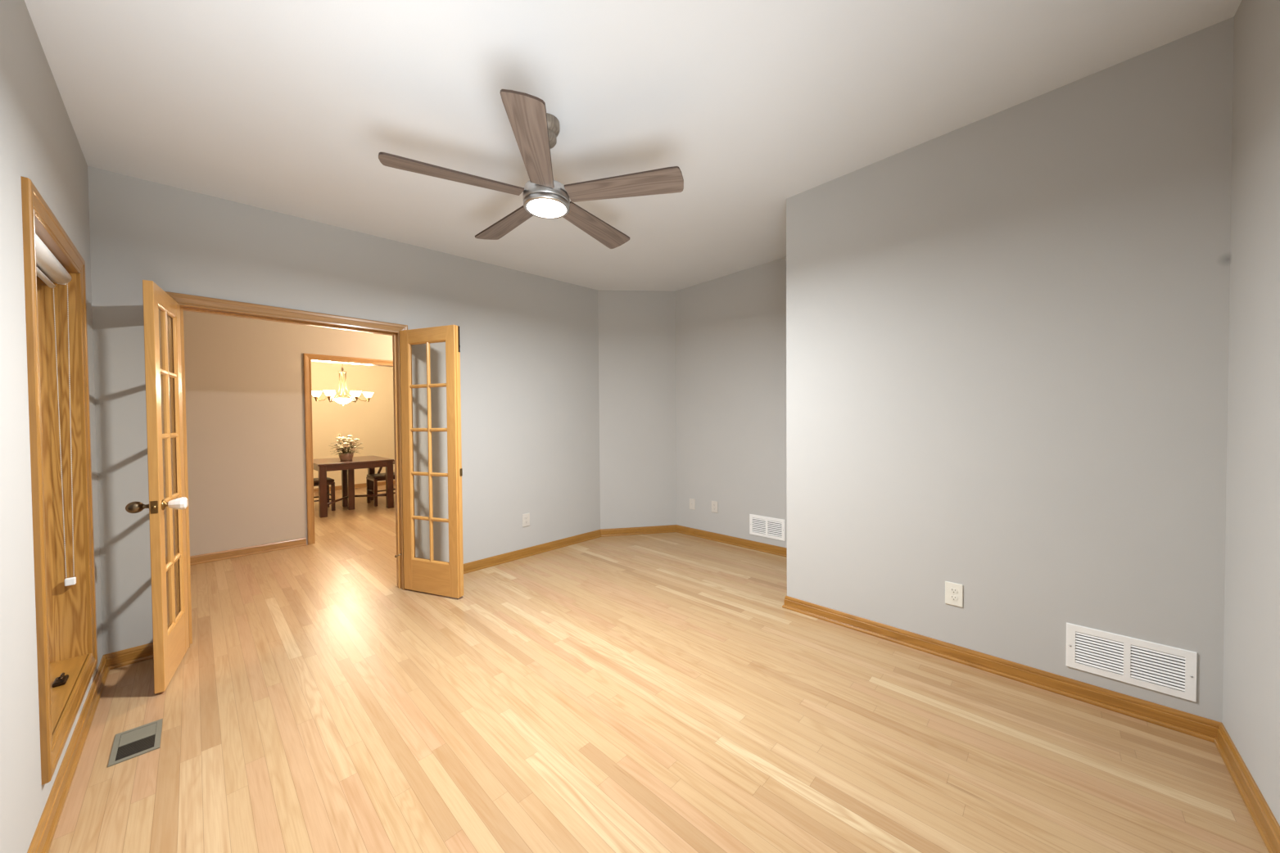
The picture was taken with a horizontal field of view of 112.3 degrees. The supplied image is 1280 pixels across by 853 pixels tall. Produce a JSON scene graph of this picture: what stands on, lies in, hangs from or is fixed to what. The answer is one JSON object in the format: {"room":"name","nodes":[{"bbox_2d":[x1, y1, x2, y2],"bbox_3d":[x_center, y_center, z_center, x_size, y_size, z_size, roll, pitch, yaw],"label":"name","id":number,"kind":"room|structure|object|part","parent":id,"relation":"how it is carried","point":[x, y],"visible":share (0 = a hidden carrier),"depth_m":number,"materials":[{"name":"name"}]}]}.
{"room":"empty living room","nodes":[
{"label":"empty living room","id":0,"kind":"room"},
{"bbox_2d":[0,0,103,852],"bbox_3d":[-1.408,-0.065,0.779,4.111,2.779,0.120,1,1,44],"label":"wall","id":1,"kind":"structure","parent":0,"point":[39,143],"depth_m":1.27,"materials":[{"name":"grey paint"}]},
{"bbox_2d":[20,176,97,785],"bbox_3d":[-2.285,0.179,1.628,0.974,1.899,0.154,1,1,44],"label":"window","id":2,"kind":"structure","parent":1,"relation":"in","point":[66,617],"depth_m":1.89,"materials":[{"name":"brown wood"}]},
{"bbox_3d":[-1.916,0.180,1.369,0.082,1.899,0.018,1,1,44],"label":"casing","id":3,"kind":"part","parent":2,"relation":"part of","materials":[{"name":"brown wood"}]},
{"bbox_2d":[35,233,76,586],"bbox_3d":[-2.274,0.011,1.638,0.810,1.400,0.063,1,1,44],"label":"roller shade","id":4,"kind":"object","parent":2,"relation":"attached to","point":[46,261],"visible":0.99,"depth_m":1.79,"materials":[{"name":"white fabric"}]},
{"bbox_3d":[-2.549,0.015,1.901,0.004,1.337,0.042,1,1,44],"label":"bead chain","id":5,"kind":"part","parent":4,"relation":"part of","materials":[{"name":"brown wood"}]},
{"bbox_3d":[-2.245,-0.731,1.661,0.974,0.082,0.018,1,1,44],"label":"casing","id":6,"kind":"part","parent":2,"relation":"part of","materials":[{"name":"brown wood"}]},
{"bbox_3d":[-2.278,1.055,1.644,0.846,0.018,0.122,1,1,44],"label":"sill","id":7,"kind":"part","parent":2,"relation":"part of","materials":[{"name":"brown wood"}]},
{"bbox_3d":[-2.231,1.086,1.694,0.974,0.082,0.018,1,1,44],"label":"casing","id":8,"kind":"part","parent":2,"relation":"part of","materials":[{"name":"brown wood"}]},
{"bbox_3d":[-2.560,0.174,1.986,0.082,1.899,0.018,1,1,44],"label":"casing","id":9,"kind":"part","parent":2,"relation":"part of","materials":[{"name":"brown wood"}]},
{"bbox_2d":[27,655,109,852],"bbox_3d":[-1.347,1.262,0.855,4.111,0.081,0.023,1,1,44],"label":"baseboard","id":10,"kind":"structure","parent":1,"relation":"attached to","point":[41,843],"depth_m":1.56,"materials":[{"name":"brown wood"}]},
{"bbox_2d":[183,310,393,556],"bbox_3d":[-3.110,-0.060,5.057,0.120,2.640,7.200,1,1,44],"label":"wall","id":11,"kind":"structure","parent":0,"point":[245,396],"depth_m":4.21,"materials":[{"name":"paint"}]},
{"bbox_2d":[189,537,306,565],"bbox_3d":[-4.491,1.240,3.524,0.023,0.081,2.788,1,1,44],"label":"baseboard","id":12,"kind":"structure","parent":11,"relation":"attached to","point":[241,552],"depth_m":4.19,"materials":[{"name":"beige wood"}]},
{"bbox_2d":[303,352,393,545],"bbox_3d":[-3.096,0.228,5.074,0.157,2.024,1.391,1,1,44],"label":"door frame","id":13,"kind":"structure","parent":11,"relation":"attached to","point":[308,358],"depth_m":4.55,"materials":[{"name":"beige wood"}]},
{"bbox_3d":[-3.506,0.241,4.546,0.018,2.024,0.062,1,1,44],"label":"casing","id":14,"kind":"part","parent":13,"relation":"part of","materials":[{"name":"beige wood"}]},
{"bbox_3d":[-3.054,-0.752,5.008,0.018,0.062,1.391,1,1,44],"label":"casing","id":15,"kind":"part","parent":13,"relation":"part of","materials":[{"name":"beige wood"}]},
{"bbox_2d":[87,166,600,655],"bbox_3d":[-1.718,-0.096,3.513,0.120,2.746,3.638,1,1,44],"label":"wall","id":16,"kind":"structure","parent":0,"point":[530,400],"depth_m":3.28,"materials":[{"name":"grey paint"}]},
{"bbox_2d":[104,642,153,669],"bbox_3d":[-2.748,1.247,2.347,0.023,0.081,0.240,1,1,44],"label":"baseboard","id":17,"kind":"structure","parent":16,"relation":"attached to","point":[124,658],"depth_m":2.33,"materials":[{"name":"brown wood"}]},
{"bbox_2d":[125,280,189,694],"bbox_3d":[-2.467,0.291,2.242,0.204,1.966,0.538,-1,1,-37],"label":"door","id":18,"kind":"structure","parent":16,"relation":"in","point":[170,640],"depth_m":2.18,"materials":[{"name":"brown wood"}]},
{"bbox_3d":[-2.401,0.385,2.038,0.060,0.056,0.054,-1,1,-37],"label":"knob","id":19,"kind":"part","parent":18,"relation":"part of","materials":[{"name":"brown metal"}]},
{"bbox_3d":[-2.306,0.384,2.035,0.024,0.060,0.012,-1,1,-37],"label":"latch plate","id":20,"kind":"part","parent":18,"relation":"part of","materials":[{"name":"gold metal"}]},
{"bbox_3d":[-2.474,-0.648,2.224,0.033,0.086,0.352,-1,1,-37],"label":"rail","id":21,"kind":"part","parent":18,"relation":"part of","materials":[{"name":"brown wood"}]},
{"bbox_3d":[-2.459,1.157,2.257,0.033,0.234,0.352,-1,1,-37],"label":"rail","id":22,"kind":"part","parent":18,"relation":"part of","materials":[{"name":"brown wood"}]},
{"bbox_3d":[-2.288,0.382,2.125,0.064,0.060,0.063,-1,1,-37],"label":"knob","id":23,"kind":"part","parent":18,"relation":"part of","materials":[{"name":"white ceramic"}]},
{"bbox_2d":[165,291,407,647],"bbox_3d":[-2.281,0.250,2.929,0.157,2.045,1.271,1,1,44],"label":"door frame","id":24,"kind":"structure","parent":16,"relation":"attached to","point":[192,303],"depth_m":2.87,"materials":[{"name":"beige wood"}]},
{"bbox_3d":[-2.647,0.262,2.447,0.018,2.045,0.068,1,1,44],"label":"casing","id":25,"kind":"part","parent":24,"relation":"part of","materials":[{"name":"beige wood"}]},
{"bbox_3d":[-2.239,-0.738,2.863,0.018,0.068,1.271,1,1,44],"label":"casing","id":26,"kind":"part","parent":24,"relation":"part of","materials":[{"name":"beige wood"}]},
{"bbox_3d":[-1.915,0.238,3.411,0.018,2.045,0.068,1,1,44],"label":"casing","id":27,"kind":"part","parent":24,"relation":"part of","materials":[{"name":"beige wood"}]},
{"bbox_3d":[-1.815,0.239,3.316,0.018,2.045,0.068,1,1,44],"label":"casing","id":28,"kind":"part","parent":24,"relation":"part of","materials":[{"name":"beige wood"}]},
{"bbox_2d":[394,325,463,598],"bbox_3d":[-1.577,0.259,3.211,0.587,1.981,0.091,0,1,16],"label":"door","id":29,"kind":"structure","parent":16,"relation":"in","point":[431,576],"depth_m":3.18,"materials":[{"name":"brown wood"}]},
{"bbox_3d":[-1.576,-0.681,3.188,0.368,0.100,0.033,0,1,21],"label":"rail","id":30,"kind":"part","parent":29,"relation":"part of","materials":[{"name":"brown wood"}]},
{"bbox_3d":[-1.561,1.132,3.221,0.368,0.234,0.033,0,1,21],"label":"rail","id":31,"kind":"part","parent":29,"relation":"part of","materials":[{"name":"brown wood"}]},
{"bbox_3d":[-1.303,0.333,3.124,0.004,0.055,0.024,0,1,21],"label":"strike plate","id":32,"kind":"part","parent":29,"relation":"part of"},
{"bbox_2d":[522,513,529,527],"bbox_3d":[-1.086,0.892,4.089,0.008,0.122,0.078,1,1,44],"label":"wall outlet","id":33,"kind":"object","parent":16,"relation":"attached to","point":[526,517],"visible":1,"depth_m":4.09,"materials":[{"name":"white plastic"}]},
{"bbox_2d":[463,529,601,574],"bbox_3d":[-1.105,1.202,4.063,0.023,0.081,1.943,1,1,44],"label":"baseboard","id":34,"kind":"structure","parent":16,"relation":"attached to","point":[493,561],"depth_m":4.09,"materials":[{"name":"brown wood"}]},
{"bbox_2d":[311,361,394,488],"bbox_3d":[-5.700,-0.096,8.230,0.120,2.640,5.240,1,1,44],"label":"wall","id":35,"kind":"structure","parent":0,"point":[372,422],"depth_m":8.33,"materials":[{"name":"beige paint"}]},
{"bbox_2d":[313,480,394,493],"bbox_3d":[-5.638,1.164,8.204,0.023,0.081,5.000,1,1,44],"label":"baseboard","id":36,"kind":"structure","parent":35,"relation":"attached to","point":[380,483],"depth_m":8.35,"materials":[{"name":"beige wood"}]},
{"bbox_2d":[24,0,1241,291],"bbox_3d":[0.083,-1.515,2.299,4.361,0.293,4.471,1,1,44],"label":"ceiling","id":37,"kind":"structure","parent":0,"point":[290,107],"depth_m":1.88,"materials":[{"name":"white paint"}]},
{"bbox_2d":[378,89,683,248],"bbox_3d":[-0.483,-1.255,2.078,1.250,0.420,1.315,1,1,44],"label":"ceiling fan","id":38,"kind":"object","parent":37,"relation":"hanging from","point":[535,131],"visible":1,"depth_m":1.95,"materials":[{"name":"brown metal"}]},
{"bbox_3d":[-0.812,-1.099,1.882,0.575,0.009,0.148,-1,13,-28],"label":"blade","id":39,"kind":"part","parent":38,"relation":"part of","materials":[{"name":"brown wood"}]},
{"bbox_3d":[-0.718,-1.108,2.342,0.548,0.009,0.148,1,13,44],"label":"blade","id":40,"kind":"part","parent":38,"relation":"part of","materials":[{"name":"brown wood"}]},
{"bbox_3d":[-0.419,-1.098,1.679,0.148,0.009,0.548,11,0,-6],"label":"blade","id":41,"kind":"part","parent":38,"relation":"part of","materials":[{"name":"brown wood"}]},
{"bbox_3d":[-0.248,-1.113,2.394,0.148,0.009,0.548,-14,-6,29],"label":"blade","id":42,"kind":"part","parent":38,"relation":"part of","materials":[{"name":"brown wood"}]},
{"bbox_3d":[-0.074,-1.107,1.975,0.548,0.009,0.148,0,-11,12],"label":"blade","id":43,"kind":"part","parent":38,"relation":"part of","materials":[{"name":"brown wood"}]},
{"bbox_2d":[597,289,676,529],"bbox_3d":[-0.001,-0.153,4.882,0.997,2.782,0.126,-1,1,-9],"label":"wall","id":44,"kind":"structure","parent":0,"point":[637,328],"depth_m":4.83,"materials":[{"name":"grey paint"}]},
{"bbox_2d":[600,524,676,537],"bbox_3d":[-0.006,1.179,4.847,0.882,0.081,0.023,-1,1,-11],"label":"baseboard","id":45,"kind":"structure","parent":44,"relation":"attached to","point":[671,528],"depth_m":4.84,"materials":[{"name":"brown wood"}]},
{"bbox_2d":[48,484,1269,852],"bbox_3d":[-2.327,1.277,4.341,10.850,0.060,7.400,1,1,44],"label":"floor","id":46,"kind":"structure","parent":0,"point":[659,693],"depth_m":1.80,"materials":[{"name":"brown wood"}]},
{"bbox_2d":[107,719,162,768],"bbox_3d":[-2.061,1.290,1.758,0.240,0.004,0.132,1,1,44],"label":"floor vent","id":47,"kind":"object","parent":46,"relation":"in","point":[145,739],"visible":1,"depth_m":1.75,"materials":[{"name":"grey metal"}]},
{"bbox_3d":[-2.098,1.289,1.794,0.097,0.002,0.098,1,1,44],"label":"damper plate","id":48,"kind":"part","parent":47,"relation":"part of","materials":[{"name":"grey metal"}]},
{"bbox_2d":[313,477,335,511],"bbox_3d":[-4.804,0.784,6.203,0.430,0.900,0.570,1,1,44],"label":"dining chair","id":49,"kind":"object","parent":46,"relation":"on","point":[329,481],"visible":0.3,"depth_m":6.25,"materials":[{"name":"brown wood"}]},
{"bbox_3d":[-4.772,0.794,6.237,0.410,0.038,0.473,1,1,44],"label":"seat","id":50,"kind":"part","parent":49,"relation":"part of","materials":[{"name":"brown leather"}]},
{"bbox_3d":[-4.772,0.830,6.237,0.430,0.035,0.480,1,1,44],"label":"seat frame","id":51,"kind":"part","parent":49,"relation":"part of","materials":[{"name":"brown wood"}]},
{"bbox_3d":[-4.760,1.035,6.530,0.042,0.385,0.043,1,1,44],"label":"leg","id":52,"kind":"part","parent":49,"relation":"part of","materials":[{"name":"brown wood"}]},
{"bbox_3d":[-4.482,1.037,6.263,0.042,0.385,0.043,1,1,44],"label":"leg","id":53,"kind":"part","parent":49,"relation":"part of","materials":[{"name":"brown wood"}]},
{"bbox_2d":[312,456,393,518],"bbox_3d":[-4.383,0.861,6.470,1.050,0.728,0.925,1,1,44],"label":"dining table","id":54,"kind":"object","parent":46,"relation":"on","point":[322,466],"visible":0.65,"depth_m":6.30,"materials":[{"name":"brown wood"}]},
{"bbox_3d":[-4.325,0.886,5.848,0.082,0.700,0.082,1,1,44],"label":"leg","id":55,"kind":"part","parent":54,"relation":"part of","materials":[{"name":"brown wood"}]},
{"bbox_3d":[-4.523,0.875,6.577,0.076,0.700,0.076,1,1,44],"label":"leg","id":56,"kind":"part","parent":54,"relation":"part of","materials":[{"name":"brown wood"}]},
{"bbox_2d":[329,434,364,461],"bbox_3d":[-4.330,0.304,6.316,0.401,0.391,0.434,0,1,1],"label":"flower arrangement","id":57,"kind":"object","parent":54,"relation":"on","point":[347,442],"visible":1,"depth_m":6.27,"materials":[{"name":"plant"}]},
{"bbox_3d":[-4.332,0.443,6.324,0.188,0.112,0.188,1,1,44],"label":"pot","id":58,"kind":"part","parent":57,"relation":"part of","materials":[{"name":"ceramic"}]},
{"bbox_3d":[-4.270,0.877,6.335,0.076,0.700,0.076,1,1,44],"label":"leg","id":59,"kind":"part","parent":54,"relation":"part of","materials":[{"name":"brown wood"}]},
{"bbox_3d":[-4.440,0.864,7.093,0.082,0.700,0.082,1,1,44],"label":"leg","id":60,"kind":"part","parent":54,"relation":"part of","materials":[{"name":"brown wood"}]},
{"bbox_3d":[-3.759,0.871,6.440,0.082,0.700,0.082,1,1,44],"label":"leg","id":61,"kind":"part","parent":54,"relation":"part of","materials":[{"name":"brown wood"}]},
{"bbox_2d":[366,460,395,506],"bbox_3d":[-4.005,0.765,6.878,0.430,0.900,0.570,1,1,44],"label":"dining chair","id":62,"kind":"object","parent":46,"relation":"on","point":[378,477],"visible":0.37,"depth_m":6.67,"materials":[{"name":"brown wood"}]},
{"bbox_3d":[-4.323,1.026,6.827,0.042,0.385,0.043,1,1,44],"label":"leg","id":63,"kind":"part","parent":62,"relation":"part of","materials":[{"name":"brown wood"}]},
{"bbox_3d":[-4.045,1.028,6.560,0.042,0.385,0.043,1,1,44],"label":"leg","id":64,"kind":"part","parent":62,"relation":"part of","materials":[{"name":"brown wood"}]},
{"bbox_3d":[-4.036,0.813,6.846,0.430,0.035,0.480,1,1,44],"label":"seat frame","id":65,"kind":"part","parent":62,"relation":"part of","materials":[{"name":"brown wood"}]},
{"bbox_3d":[-4.037,0.777,6.845,0.410,0.038,0.473,1,1,44],"label":"seat","id":66,"kind":"part","parent":62,"relation":"part of","materials":[{"name":"brown leather"}]},
{"bbox_2d":[674,257,786,547],"bbox_3d":[1.098,-0.179,4.347,1.823,2.835,0.120,1,1,44],"label":"wall","id":67,"kind":"structure","parent":0,"point":[730,329],"depth_m":4.40,"materials":[{"name":"grey paint"}]},
{"bbox_2d":[689,497,695,510],"bbox_3d":[0.579,0.863,4.776,0.078,0.122,0.016,1,1,44],"label":"cable jack","id":68,"kind":"object","parent":67,"relation":"attached to","point":[692,501],"visible":1,"depth_m":4.77,"materials":[{"name":"white plastic"}]},
{"bbox_2d":[711,501,717,513],"bbox_3d":[0.795,0.857,4.575,0.078,0.122,0.008,1,1,44],"label":"wall outlet","id":69,"kind":"object","parent":67,"relation":"attached to","point":[714,504],"visible":1,"depth_m":4.57,"materials":[{"name":"white plastic"}]},
{"bbox_2d":[676,524,786,557],"bbox_3d":[1.060,1.179,4.320,1.783,0.081,0.023,1,1,44],"label":"baseboard","id":70,"kind":"structure","parent":67,"relation":"attached to","point":[766,548],"depth_m":4.40,"materials":[{"name":"brown wood"}]},
{"bbox_2d":[749,514,785,541],"bbox_3d":[1.229,0.977,4.162,0.370,0.202,0.009,1,1,44],"label":"air vent","id":71,"kind":"object","parent":67,"relation":"in","point":[760,526],"visible":1,"depth_m":4.16,"materials":[{"name":"white metal"}]},
{"bbox_2d":[786,16,1234,723],"bbox_3d":[2.049,-0.170,2.719,1.803,2.861,1.155,1,1,44],"label":"wall","id":72,"kind":"structure","parent":0,"point":[1007,330],"depth_m":2.07,"materials":[{"name":"grey paint"}]},
{"bbox_2d":[945,581,963,607],"bbox_3d":[1.679,0.898,2.295,0.078,0.122,0.008,1,1,44],"label":"wall outlet","id":73,"kind":"object","parent":72,"relation":"attached to","point":[953,591],"visible":1,"depth_m":2.29,"materials":[{"name":"white plastic"}]},
{"bbox_2d":[949,595,957,601],"bbox_3d":[1.677,0.917,2.293,0.033,0.025,0.002,1,1,44],"label":"receptacle","id":74,"kind":"object","parent":73,"relation":"attached to","point":[952,598],"depth_m":2.29,"materials":[{"name":"white plastic"}]},
{"bbox_2d":[949,587,957,593],"bbox_3d":[1.677,0.878,2.292,0.033,0.025,0.002,1,1,44],"label":"receptacle","id":75,"kind":"object","parent":73,"relation":"attached to","point":[952,590],"depth_m":2.29,"materials":[{"name":"white plastic"}]},
{"bbox_2d":[782,596,1221,743],"bbox_3d":[1.645,1.211,2.326,1.826,0.081,0.023,1,1,44],"label":"baseboard","id":76,"kind":"structure","parent":72,"relation":"attached to","point":[1183,722],"depth_m":2.08,"materials":[{"name":"brown wood"}]},
{"bbox_2d":[1065,622,1197,702],"bbox_3d":[2.124,1.019,1.871,0.377,0.204,0.009,1,1,44],"label":"air vent","id":77,"kind":"object","parent":72,"relation":"in","point":[1164,669],"visible":1,"depth_m":1.86,"materials":[{"name":"white metal"}]},
{"bbox_2d":[1222,0,1279,825],"bbox_3d":[1.252,-0.125,0.498,0.120,2.865,3.396,1,1,44],"label":"wall","id":78,"kind":"structure","parent":0,"point":[1251,627],"depth_m":1.45,"materials":[{"name":"grey paint"}]},
{"bbox_2d":[1213,723,1279,852],"bbox_3d":[1.212,1.246,0.572,0.023,0.081,3.156,1,1,44],"label":"baseboard","id":79,"kind":"structure","parent":78,"relation":"attached to","point":[1264,819],"depth_m":1.43,"materials":[{"name":"brown wood"}]},
{"bbox_3d":[-4.265,-1.443,6.820,4.126,0.080,5.240,1,1,44],"label":"ceiling","id":80,"kind":"structure","parent":0,"visible":0},
{"bbox_2d":[312,363,373,405],"bbox_3d":[-4.429,-0.854,6.383,0.748,1.079,0.767,1,1,44],"label":"chandelier","id":81,"kind":"object","parent":80,"relation":"hanging from","point":[330,395],"visible":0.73,"depth_m":6.34,"materials":[{"name":"white glass"}]},
{"bbox_3d":[-4.688,-0.470,6.210,0.144,0.082,0.144,1,1,44],"label":"lamp shade","id":82,"kind":"part","parent":81,"relation":"part of","materials":[{"name":"white glass"}]},
{"bbox_3d":[-4.582,-0.416,6.284,0.323,0.102,0.067,-1,1,-35],"label":"arm","id":83,"kind":"part","parent":81,"relation":"part of","materials":[{"name":"gold metal"}]},
{"bbox_3d":[-4.401,-0.470,6.073,0.144,0.082,0.144,1,1,44],"label":"lamp shade","id":84,"kind":"part","parent":81,"relation":"part of","materials":[{"name":"white glass"}]},
{"bbox_3d":[-4.422,-0.416,6.200,0.067,0.102,0.322,-1,1,-10],"label":"arm","id":85,"kind":"part","parent":81,"relation":"part of","materials":[{"name":"gold metal"}]},
{"bbox_3d":[-4.426,-0.378,6.392,0.250,0.080,0.250,1,1,44],"label":"lamp shade","id":86,"kind":"part","parent":81,"relation":"part of","materials":[{"name":"white glass"}]},
{"bbox_3d":[-4.248,-0.419,6.320,0.322,0.102,0.067,0,1,31],"label":"arm","id":87,"kind":"part","parent":81,"relation":"part of","materials":[{"name":"gold metal"}]},
{"bbox_3d":[-4.139,-0.475,6.254,0.144,0.082,0.144,1,1,44],"label":"lamp shade","id":88,"kind":"part","parent":81,"relation":"part of","materials":[{"name":"white glass"}]},
{"bbox_3d":[-4.269,-0.422,6.499,0.323,0.102,0.067,-1,1,-35],"label":"arm","id":89,"kind":"part","parent":81,"relation":"part of","materials":[{"name":"gold metal"}]},
{"bbox_3d":[-4.165,-0.481,6.571,0.144,0.082,0.144,1,1,44],"label":"lamp shade","id":90,"kind":"part","parent":81,"relation":"part of","materials":[{"name":"white glass"}]}
]}

